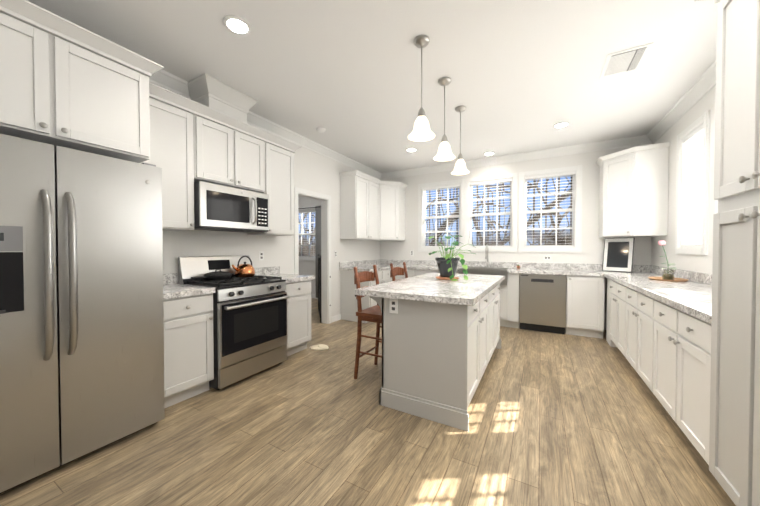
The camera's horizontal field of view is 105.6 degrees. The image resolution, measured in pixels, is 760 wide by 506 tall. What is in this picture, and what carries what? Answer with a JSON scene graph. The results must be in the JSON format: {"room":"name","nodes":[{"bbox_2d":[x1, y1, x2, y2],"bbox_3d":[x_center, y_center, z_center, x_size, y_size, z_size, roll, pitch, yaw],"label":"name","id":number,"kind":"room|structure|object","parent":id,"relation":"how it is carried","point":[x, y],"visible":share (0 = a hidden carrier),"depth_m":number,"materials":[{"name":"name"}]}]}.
{"room":"kitchen","nodes":[
{"label":"kitchen","id":0,"kind":"room"},
{"bbox_2d":[155,84,379,316],"bbox_3d":[-1.956,-0.253,2.957,0.120,2.920,7.800,0,1,29],"label":"wall","id":1,"kind":"structure","parent":0,"point":[316,172],"depth_m":4.11,"materials":[{"name":"white paint"}]},
{"bbox_2d":[0,4,155,163],"bbox_3d":[-2.161,-0.984,1.815,0.620,0.617,0.965,0,1,29],"label":"upper cabinet","id":2,"kind":"object","parent":1,"relation":"attached to","point":[66,83],"depth_m":1.74,"materials":[{"name":"white paint"}]},
{"bbox_2d":[152,92,207,230],"bbox_3d":[-1.919,-0.745,2.538,0.340,1.077,0.522,0,1,29],"label":"upper cabinet","id":3,"kind":"object","parent":1,"relation":"attached to","point":[179,128],"depth_m":2.51,"materials":[{"name":"white paint"}]},
{"bbox_2d":[163,266,278,285],"bbox_3d":[-1.772,0.240,3.142,0.022,0.099,1.700,0,1,29],"label":"backsplash","id":4,"kind":"structure","parent":1,"relation":"attached to","point":[262,270],"depth_m":3.57,"materials":[{"name":"grey stone"}]},
{"bbox_2d":[204,112,267,191],"bbox_3d":[-1.640,-0.990,3.034,0.340,0.602,0.760,0,1,29],"label":"upper cabinet","id":5,"kind":"object","parent":1,"relation":"attached to","point":[234,157],"depth_m":2.96,"materials":[{"name":"white paint"}]},
{"bbox_2d":[187,73,257,122],"bbox_3d":[-1.635,-1.508,2.994,0.380,0.306,0.570,0,1,29],"label":"chase","id":6,"kind":"structure","parent":5,"relation":"on","point":[207,90],"depth_m":2.85,"materials":[{"name":"white paint"}]},
{"bbox_2d":[194,181,268,232],"bbox_3d":[-1.587,-0.447,3.011,0.463,0.417,0.754,0,1,29],"label":"microwave","id":7,"kind":"object","parent":5,"relation":"attached to","point":[217,207],"visible":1,"depth_m":2.85,"materials":[{"name":"grey metal"}]},
{"bbox_2d":[259,251,263,260],"bbox_3d":[-1.500,0.037,3.646,0.008,0.115,0.072,0,1,29],"label":"electrical outlet plate","id":8,"kind":"object","parent":1,"relation":"attached to","point":[261,255],"depth_m":3.64,"materials":[{"name":"white plastic"}]},
{"bbox_2d":[149,69,380,179],"bbox_3d":[-1.865,-1.604,2.885,0.090,0.115,7.800,0,1,29],"label":"crown molding","id":9,"kind":"structure","parent":1,"relation":"attached to","point":[161,78],"depth_m":3.81,"materials":[{"name":"white wood"}]},
{"bbox_2d":[247,140,295,235],"bbox_3d":[-1.361,-0.760,3.537,0.340,1.077,0.524,0,1,29],"label":"upper cabinet","id":10,"kind":"object","parent":1,"relation":"attached to","point":[280,157],"depth_m":3.49,"materials":[{"name":"white paint"}]},
{"bbox_2d":[294,187,330,323],"bbox_3d":[-1.086,0.116,4.521,0.156,2.135,0.820,0,1,29],"label":"trim","id":11,"kind":"structure","parent":1,"relation":"attached to","point":[325,199],"depth_m":4.79,"materials":[{"name":"white wood"}]},
{"bbox_2d":[318,254,320,322],"bbox_3d":[-1.093,0.603,5.213,0.024,1.140,0.720,0,1,-15],"label":"gate","id":12,"kind":"object","parent":1,"relation":"attached to","point":[319,284],"visible":0.96,"depth_m":5.15,"materials":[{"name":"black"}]},
{"bbox_2d":[311,294,340,322],"bbox_3d":[-1.948,1.157,2.974,9.060,0.100,7.800,0,1,29],"label":"baseboard","id":13,"kind":"structure","parent":1,"relation":"attached to","point":[335,318],"depth_m":5.01,"materials":[{"name":"white wood"}]},
{"bbox_2d":[339,174,378,240],"bbox_3d":[-0.318,-0.800,5.355,0.387,1.102,0.880,0,1,29],"label":"upper cabinet","id":14,"kind":"object","parent":1,"relation":"attached to","point":[372,208],"depth_m":5.05,"materials":[{"name":"white paint"}]},
{"bbox_2d":[339,261,378,268],"bbox_3d":[-0.354,0.201,5.680,0.022,0.100,1.444,0,1,29],"label":"backsplash","id":15,"kind":"structure","parent":1,"relation":"attached to","point":[342,265],"depth_m":5.49,"materials":[{"name":"grey stone"}]},
{"bbox_2d":[379,182,406,240],"bbox_3d":[0.101,-0.807,5.876,0.610,1.100,0.677,0,1,29],"label":"upper cabinet","id":16,"kind":"object","parent":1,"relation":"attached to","point":[391,195],"depth_m":5.69,"materials":[{"name":"white paint"}]},
{"bbox_2d":[0,298,735,505],"bbox_3d":[-1.948,1.257,2.975,9.300,0.100,8.040,0,1,29],"label":"floor","id":17,"kind":"structure","parent":0,"point":[556,419],"depth_m":1.83,"materials":[{"name":"wood"}]},
{"bbox_2d":[0,134,164,493],"bbox_3d":[-2.034,0.307,1.789,0.827,1.835,0.910,0,1,29],"label":"refrigerator","id":18,"kind":"object","parent":17,"relation":"on","point":[81,316],"visible":1,"depth_m":1.63,"materials":[{"name":"grey metal"}]},
{"bbox_2d":[163,294,213,407],"bbox_3d":[-1.815,0.779,2.461,0.620,0.870,0.450,0,1,29],"label":"base cabinet","id":19,"kind":"object","parent":17,"relation":"on","point":[188,343],"depth_m":2.33,"materials":[{"name":"white paint"}]},
{"bbox_2d":[163,282,214,301],"bbox_3d":[-1.809,0.322,2.449,0.635,0.045,0.452,0,1,29],"label":"countertop","id":20,"kind":"structure","parent":19,"relation":"on","point":[173,289],"depth_m":2.38,"materials":[{"name":"grey stone"}]},
{"bbox_2d":[178,255,289,389],"bbox_3d":[-1.449,0.620,2.951,0.718,1.175,0.762,0,1,29],"label":"range","id":21,"kind":"object","parent":17,"relation":"on","point":[250,326],"visible":0.83,"depth_m":2.77,"materials":[{"name":"silver metal"}]},
{"bbox_2d":[191,269,233,279],"bbox_3d":[-1.649,0.214,2.853,0.256,0.102,0.405,0,1,29],"label":"skillet","id":22,"kind":"object","parent":21,"relation":"on","point":[219,275],"visible":1,"depth_m":2.80,"materials":[{"name":"grey metal"}]},
{"bbox_2d":[232,256,254,276],"bbox_3d":[-1.505,0.144,3.160,0.204,0.233,0.259,0,1,29],"label":"copper kettle","id":23,"kind":"object","parent":21,"relation":"on","point":[244,270],"visible":1,"depth_m":3.11,"materials":[{"name":"brown metal"}]},
{"bbox_2d":[285,278,314,355],"bbox_3d":[-1.221,0.763,3.523,0.620,0.870,0.452,0,1,29],"label":"base cabinet","id":24,"kind":"object","parent":17,"relation":"on","point":[299,302],"depth_m":3.38,"materials":[{"name":"white paint"}]},
{"bbox_2d":[255,274,314,281],"bbox_3d":[-1.207,0.306,3.525,0.635,0.045,0.482,0,1,29],"label":"countertop","id":25,"kind":"structure","parent":24,"relation":"on","point":[289,277],"depth_m":3.49,"materials":[{"name":"grey stone"}]},
{"bbox_2d":[309,344,328,350],"bbox_3d":[-0.760,1.182,3.624,0.248,0.030,0.181,0,1,29],"label":"cloth towel","id":26,"kind":"object","parent":17,"relation":"on","point":[321,347],"visible":1,"depth_m":3.58,"materials":[{"name":"beige fabric"}]},
{"bbox_2d":[339,269,391,322],"bbox_3d":[-0.197,0.737,5.286,0.689,0.870,0.837,0,1,29],"label":"base cabinet","id":27,"kind":"object","parent":17,"relation":"on","point":[348,301],"depth_m":5.00,"materials":[{"name":"white paint"}]},
{"bbox_2d":[347,265,390,272],"bbox_3d":[-0.081,0.275,5.541,0.635,0.045,1.466,0,1,29],"label":"countertop","id":28,"kind":"structure","parent":27,"relation":"on","point":[350,268],"depth_m":5.15,"materials":[{"name":"grey stone"}]},
{"bbox_2d":[354,265,381,378],"bbox_3d":[0.027,0.670,2.848,0.464,1.081,0.430,0,1,29],"label":"bar stool","id":29,"kind":"object","parent":17,"relation":"on","point":[372,314],"visible":0.62,"depth_m":2.76,"materials":[{"name":"brown wood"}]},
{"bbox_2d":[390,262,407,280],"bbox_3d":[0.400,0.660,3.516,0.464,1.081,0.430,0,1,29],"label":"bar stool","id":30,"kind":"object","parent":17,"relation":"on","point":[395,271],"visible":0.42,"depth_m":3.63,"materials":[{"name":"brown wood"}]},
{"bbox_2d":[395,269,438,279],"bbox_3d":[0.783,0.733,5.511,0.980,0.870,0.689,0,1,29],"label":"base cabinet","id":31,"kind":"object","parent":17,"relation":"on","point":[411,272],"depth_m":5.26,"materials":[{"name":"white paint"}]},
{"bbox_2d":[370,285,500,430],"bbox_3d":[0.712,0.772,2.982,0.828,0.870,1.884,0,1,29],"label":"kitchen island","id":32,"kind":"object","parent":17,"relation":"on","point":[441,340],"depth_m":2.16,"materials":[{"name":"white paint"}]},
{"bbox_2d":[354,273,504,304],"bbox_3d":[0.673,0.314,2.991,0.955,0.046,1.920,0,1,29],"label":"island countertop","id":33,"kind":"structure","parent":32,"relation":"on","point":[424,287],"depth_m":2.38,"materials":[{"name":"grey stone"}]},
{"bbox_2d":[429,235,474,280],"bbox_3d":[0.746,0.042,3.153,0.561,0.492,0.615,0,1,29],"label":"potted plant","id":34,"kind":"object","parent":33,"relation":"on","point":[447,264],"visible":1,"depth_m":3.09,"materials":[{"name":"green plant"}]},
{"bbox_2d":[500,273,510,326],"bbox_3d":[1.788,0.741,4.988,0.849,0.870,0.620,0,1,29],"label":"base cabinet","id":35,"kind":"object","parent":17,"relation":"on","point":[505,290],"depth_m":4.54,"materials":[{"name":"white paint"}]},
{"bbox_2d":[519,274,565,333],"bbox_3d":[2.554,0.750,4.546,0.610,0.866,0.606,0,1,29],"label":"dishwasher","id":36,"kind":"object","parent":17,"relation":"on","point":[542,302],"visible":0.98,"depth_m":4.29,"materials":[{"name":"grey metal"}]},
{"bbox_2d":[565,277,602,338],"bbox_3d":[3.021,0.752,4.300,0.440,0.870,0.620,0,1,29],"label":"base cabinet","id":37,"kind":"object","parent":17,"relation":"on","point":[584,295],"depth_m":4.05,"materials":[{"name":"white paint"}]},
{"bbox_2d":[393,265,602,276],"bbox_3d":[1.798,0.284,4.968,3.204,0.045,0.634,0,1,29],"label":"countertop","id":38,"kind":"structure","parent":37,"relation":"on","point":[568,272],"depth_m":4.44,"materials":[{"name":"grey stone"}]},
{"bbox_2d":[459,265,506,284],"bbox_3d":[1.775,0.373,4.888,0.748,0.240,0.501,0,1,29],"label":"sink","id":39,"kind":"object","parent":38,"relation":"in","point":[472,269],"depth_m":4.67,"materials":[{"name":"silver metal"}]},
{"bbox_2d":[485,253,494,264],"bbox_3d":[1.912,0.058,5.066,0.117,0.405,0.234,0,1,29],"label":"faucet","id":40,"kind":"object","parent":38,"relation":"on","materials":[{"name":"silver metal"}]},
{"bbox_2d":[603,277,606,340],"bbox_3d":[3.250,0.762,3.625,0.620,0.870,0.335,0,1,29],"label":"base cabinet","id":41,"kind":"object","parent":17,"relation":"on","point":[603,277],"depth_m":3.93,"materials":[{"name":"white paint"}]},
{"bbox_2d":[607,281,622,353],"bbox_3d":[2.983,0.769,3.146,0.620,0.870,0.900,0,1,29],"label":"base cabinet","id":42,"kind":"object","parent":17,"relation":"on","point":[614,290],"depth_m":3.38,"materials":[{"name":"white paint"}]},
{"bbox_2d":[623,285,646,384],"bbox_3d":[2.594,0.780,2.451,0.620,0.870,0.968,0,1,29],"label":"base cabinet","id":43,"kind":"object","parent":17,"relation":"on","point":[634,304],"depth_m":2.65,"materials":[{"name":"white paint"}]},
{"bbox_2d":[647,297,711,464],"bbox_3d":[2.192,0.791,1.731,0.620,0.870,0.959,0,1,29],"label":"base cabinet","id":44,"kind":"object","parent":17,"relation":"on","point":[658,334],"depth_m":1.79,"materials":[{"name":"white paint"}]},
{"bbox_2d":[599,269,711,324],"bbox_3d":[2.790,0.317,2.809,0.635,0.045,3.437,0,1,29],"label":"countertop","id":45,"kind":"structure","parent":44,"relation":"on","point":[693,298],"depth_m":2.32,"materials":[{"name":"white stone"}]},
{"bbox_2d":[602,238,634,271],"bbox_3d":[3.496,0.025,4.232,0.112,0.494,0.350,-1,1,-34],"label":"picture frame","id":46,"kind":"object","parent":45,"relation":"on","point":[618,254],"visible":1,"depth_m":4.21,"materials":[{"name":"white wood"}]},
{"bbox_2d":[648,240,688,281],"bbox_3d":[3.086,0.077,3.089,0.300,0.425,0.405,0,1,29],"label":"potted plant","id":47,"kind":"object","parent":45,"relation":"on","point":[668,274],"visible":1,"depth_m":3.05,"materials":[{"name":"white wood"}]},
{"bbox_2d":[694,0,759,505],"bbox_3d":[1.759,-0.043,1.018,0.693,2.560,0.791,0,1,29],"label":"pantry cabinet","id":48,"kind":"object","parent":17,"relation":"on","point":[734,453],"visible":1,"depth_m":1.28,"materials":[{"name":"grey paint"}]},
{"bbox_2d":[27,0,717,172],"bbox_3d":[-1.948,-1.712,2.930,9.300,0.100,8.040,0,1,29],"label":"ceiling","id":49,"kind":"structure","parent":0,"point":[524,75],"depth_m":2.49,"materials":[{"name":"white paint"}]},
{"bbox_2d":[223,15,250,35],"bbox_3d":[-1.033,-1.643,2.088,0.183,0.011,0.183,0,1,-16],"label":"recessed light","id":50,"kind":"object","parent":49,"relation":"in","point":[237,25],"depth_m":2.08,"materials":[{"name":"white plastic"}]},
{"bbox_2d":[316,127,325,132],"bbox_3d":[-0.802,-1.656,3.895,0.130,0.041,0.130,0,1,29],"label":"smoke detector","id":51,"kind":"object","parent":49,"relation":"attached to","point":[320,129],"visible":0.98,"depth_m":3.86,"materials":[{"name":"white plastic"}]},
{"bbox_2d":[406,148,416,151],"bbox_3d":[0.511,-1.683,4.707,0.183,0.011,0.183,0,1,-16],"label":"recessed light","id":52,"kind":"object","parent":49,"relation":"in","point":[408,149],"depth_m":4.68,"materials":[{"name":"white"}]},
{"bbox_2d":[408,35,434,140],"bbox_3d":[0.325,-1.280,2.247,0.208,0.740,0.208,0,1,29],"label":"pendant light","id":53,"kind":"object","parent":49,"relation":"hanging from","point":[421,131],"visible":1,"depth_m":2.23,"materials":[{"name":"white glass"}]},
{"bbox_2d":[434,77,454,160],"bbox_3d":[0.623,-1.288,2.781,0.208,0.740,0.208,0,1,29],"label":"pendant light","id":54,"kind":"object","parent":49,"relation":"hanging from","point":[444,152],"visible":1,"depth_m":2.76,"materials":[{"name":"white glass"}]},
{"bbox_2d":[451,106,468,174],"bbox_3d":[0.926,-1.296,3.324,0.208,0.740,0.208,0,1,29],"label":"pendant light","id":55,"kind":"object","parent":49,"relation":"hanging from","point":[460,168],"visible":1,"depth_m":3.30,"materials":[{"name":"white glass"}]},
{"bbox_2d":[483,152,494,155],"bbox_3d":[1.854,-1.686,4.896,0.183,0.011,0.183,0,1,-16],"label":"recessed light","id":56,"kind":"object","parent":49,"relation":"in","point":[487,153],"depth_m":4.88,"materials":[{"name":"white"}]},
{"bbox_2d":[553,122,569,127],"bbox_3d":[2.366,-1.669,3.762,0.183,0.011,0.183,0,1,-16],"label":"recessed light","id":57,"kind":"object","parent":49,"relation":"in","point":[562,124],"depth_m":3.76,"materials":[{"name":"white"}]},
{"bbox_2d":[600,42,653,78],"bbox_3d":[2.115,-1.650,2.499,0.285,0.010,0.390,0,1,29],"label":"ceiling vent","id":58,"kind":"object","parent":49,"relation":"in","point":[625,61],"visible":1,"depth_m":2.47,"materials":[{"name":"white metal"}]},
{"bbox_2d":[298,144,651,329],"bbox_3d":[-0.016,-0.305,6.409,9.300,2.920,0.120,0,1,29],"label":"wall","id":59,"kind":"structure","parent":0,"point":[592,247],"depth_m":4.93,"materials":[{"name":"white paint"}]},
{"bbox_2d":[298,206,314,260],"bbox_3d":[-1.951,-0.487,7.474,1.066,1.374,0.144,0,1,29],"label":"window","id":60,"kind":"structure","parent":59,"relation":"in","point":[309,258],"depth_m":7.42,"materials":[{"name":"white wood"}]},
{"bbox_2d":[298,210,314,256],"bbox_3d":[-1.963,-0.488,7.453,0.882,1.192,0.044,0,1,29],"label":"blinds","id":61,"kind":"object","parent":60,"relation":"attached to","point":[312,211],"visible":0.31,"depth_m":7.37,"materials":[{"name":"white plastic"}]},
{"bbox_2d":[418,165,582,252],"bbox_3d":[2.009,-0.704,5.258,2.748,1.374,0.144,0,1,29],"label":"window","id":62,"kind":"structure","parent":59,"relation":"in","point":[465,215],"depth_m":5.03,"materials":[{"name":"white wood"}]},
{"bbox_2d":[423,184,459,232],"bbox_3d":[1.207,-0.853,5.676,0.725,0.907,0.044,0,1,29],"label":"window blinds","id":63,"kind":"object","parent":62,"relation":"attached to","point":[430,189],"depth_m":5.66,"materials":[{"name":"white plastic"}]},
{"bbox_2d":[423,229,459,246],"bbox_3d":[1.209,-0.289,5.683,0.725,0.324,0.044,0,1,29],"label":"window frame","id":64,"kind":"structure","parent":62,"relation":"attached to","point":[458,229],"depth_m":5.62,"materials":[{"name":"white wood"}]},
{"bbox_2d":[469,179,511,246],"bbox_3d":[2.001,-0.708,5.234,0.718,1.183,0.044,0,1,29],"label":"window blinds","id":65,"kind":"object","parent":62,"relation":"attached to","point":[507,180],"depth_m":5.21,"materials":[{"name":"white plastic"}]},
{"bbox_2d":[524,172,574,246],"bbox_3d":[2.804,-0.700,4.785,0.714,1.187,0.044,0,1,29],"label":"window blinds","id":66,"kind":"object","parent":62,"relation":"attached to","point":[570,173],"depth_m":4.77,"materials":[{"name":"white plastic"}]},
{"bbox_2d":[381,135,644,179],"bbox_3d":[1.936,-1.639,5.177,4.290,0.115,0.090,0,1,29],"label":"crown molding","id":67,"kind":"structure","parent":59,"relation":"attached to","point":[636,140],"depth_m":4.83,"materials":[{"name":"white wood"}]},
{"bbox_2d":[379,261,650,272],"bbox_3d":[1.937,0.207,5.240,4.452,0.100,0.022,0,1,29],"label":"backsplash","id":68,"kind":"structure","parent":59,"relation":"attached to","point":[498,265],"depth_m":4.89,"materials":[{"name":"grey stone"}]},
{"bbox_2d":[543,256,550,259],"bbox_3d":[2.777,0.080,4.780,0.115,0.072,0.008,0,1,29],"label":"electrical outlet plate","id":69,"kind":"object","parent":59,"relation":"attached to","point":[544,257],"depth_m":4.78,"materials":[{"name":"white plastic"}]},
{"bbox_2d":[596,142,670,237],"bbox_3d":[3.456,-0.804,4.010,0.661,1.150,0.661,0,1,29],"label":"upper cabinet","id":70,"kind":"object","parent":59,"relation":"attached to","point":[633,191],"visible":1,"depth_m":3.77,"materials":[{"name":"white paint"}]},
{"bbox_2d":[651,85,715,273],"bbox_3d":[2.089,-0.220,0.766,0.120,2.920,7.920,0,1,29],"label":"wall","id":71,"kind":"structure","parent":0,"point":[690,116],"depth_m":3.26,"materials":[{"name":"white paint"}]},
{"bbox_2d":[645,61,715,144],"bbox_3d":[1.968,-1.572,0.744,0.090,0.115,7.800,0,1,29],"label":"crown molding","id":72,"kind":"structure","parent":71,"relation":"attached to","point":[699,89],"depth_m":3.09,"materials":[{"name":"white wood"}]},
{"bbox_2d":[651,265,711,284],"bbox_3d":[3.052,0.247,2.649,0.022,0.100,3.415,0,1,29],"label":"backsplash","id":73,"kind":"structure","parent":71,"relation":"attached to","point":[706,278],"depth_m":3.01,"materials":[{"name":"grey stone"}]},
{"bbox_2d":[675,110,717,254],"bbox_3d":[2.912,-0.658,2.258,0.144,1.374,2.446,0,1,29],"label":"window","id":74,"kind":"structure","parent":71,"relation":"in","point":[699,122],"depth_m":3.03,"materials":[{"name":"white wood"}]},
{"bbox_2d":[682,125,703,245],"bbox_3d":[2.893,-0.659,2.269,0.047,1.192,2.262,0,1,29],"label":"window blinds","id":75,"kind":"object","parent":74,"relation":"attached to","point":[693,141],"visible":0.42,"depth_m":3.06,"materials":[{"name":"white plastic"}]},
{"bbox_3d":[-4.008,-0.270,4.103,4.580,2.920,7.800,0,1,29],"label":"wall","id":76,"kind":"structure","parent":0,"visible":0},
{"bbox_2d":[298,206,320,297],"bbox_3d":[-1.962,-0.029,7.318,1.420,2.260,0.024,0,1,29],"label":"curtain","id":77,"kind":"object","parent":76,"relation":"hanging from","point":[317,230],"visible":0.58,"depth_m":7.07,"materials":[{"name":"grey fabric"}]},
{"label":"outside","id":78,"kind":"structure","parent":0,"visible":0},
{"bbox_2d":[298,175,572,255],"bbox_3d":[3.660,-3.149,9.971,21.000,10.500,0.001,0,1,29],"label":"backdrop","id":79,"kind":"structure","parent":78,"point":[550,237],"depth_m":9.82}
]}

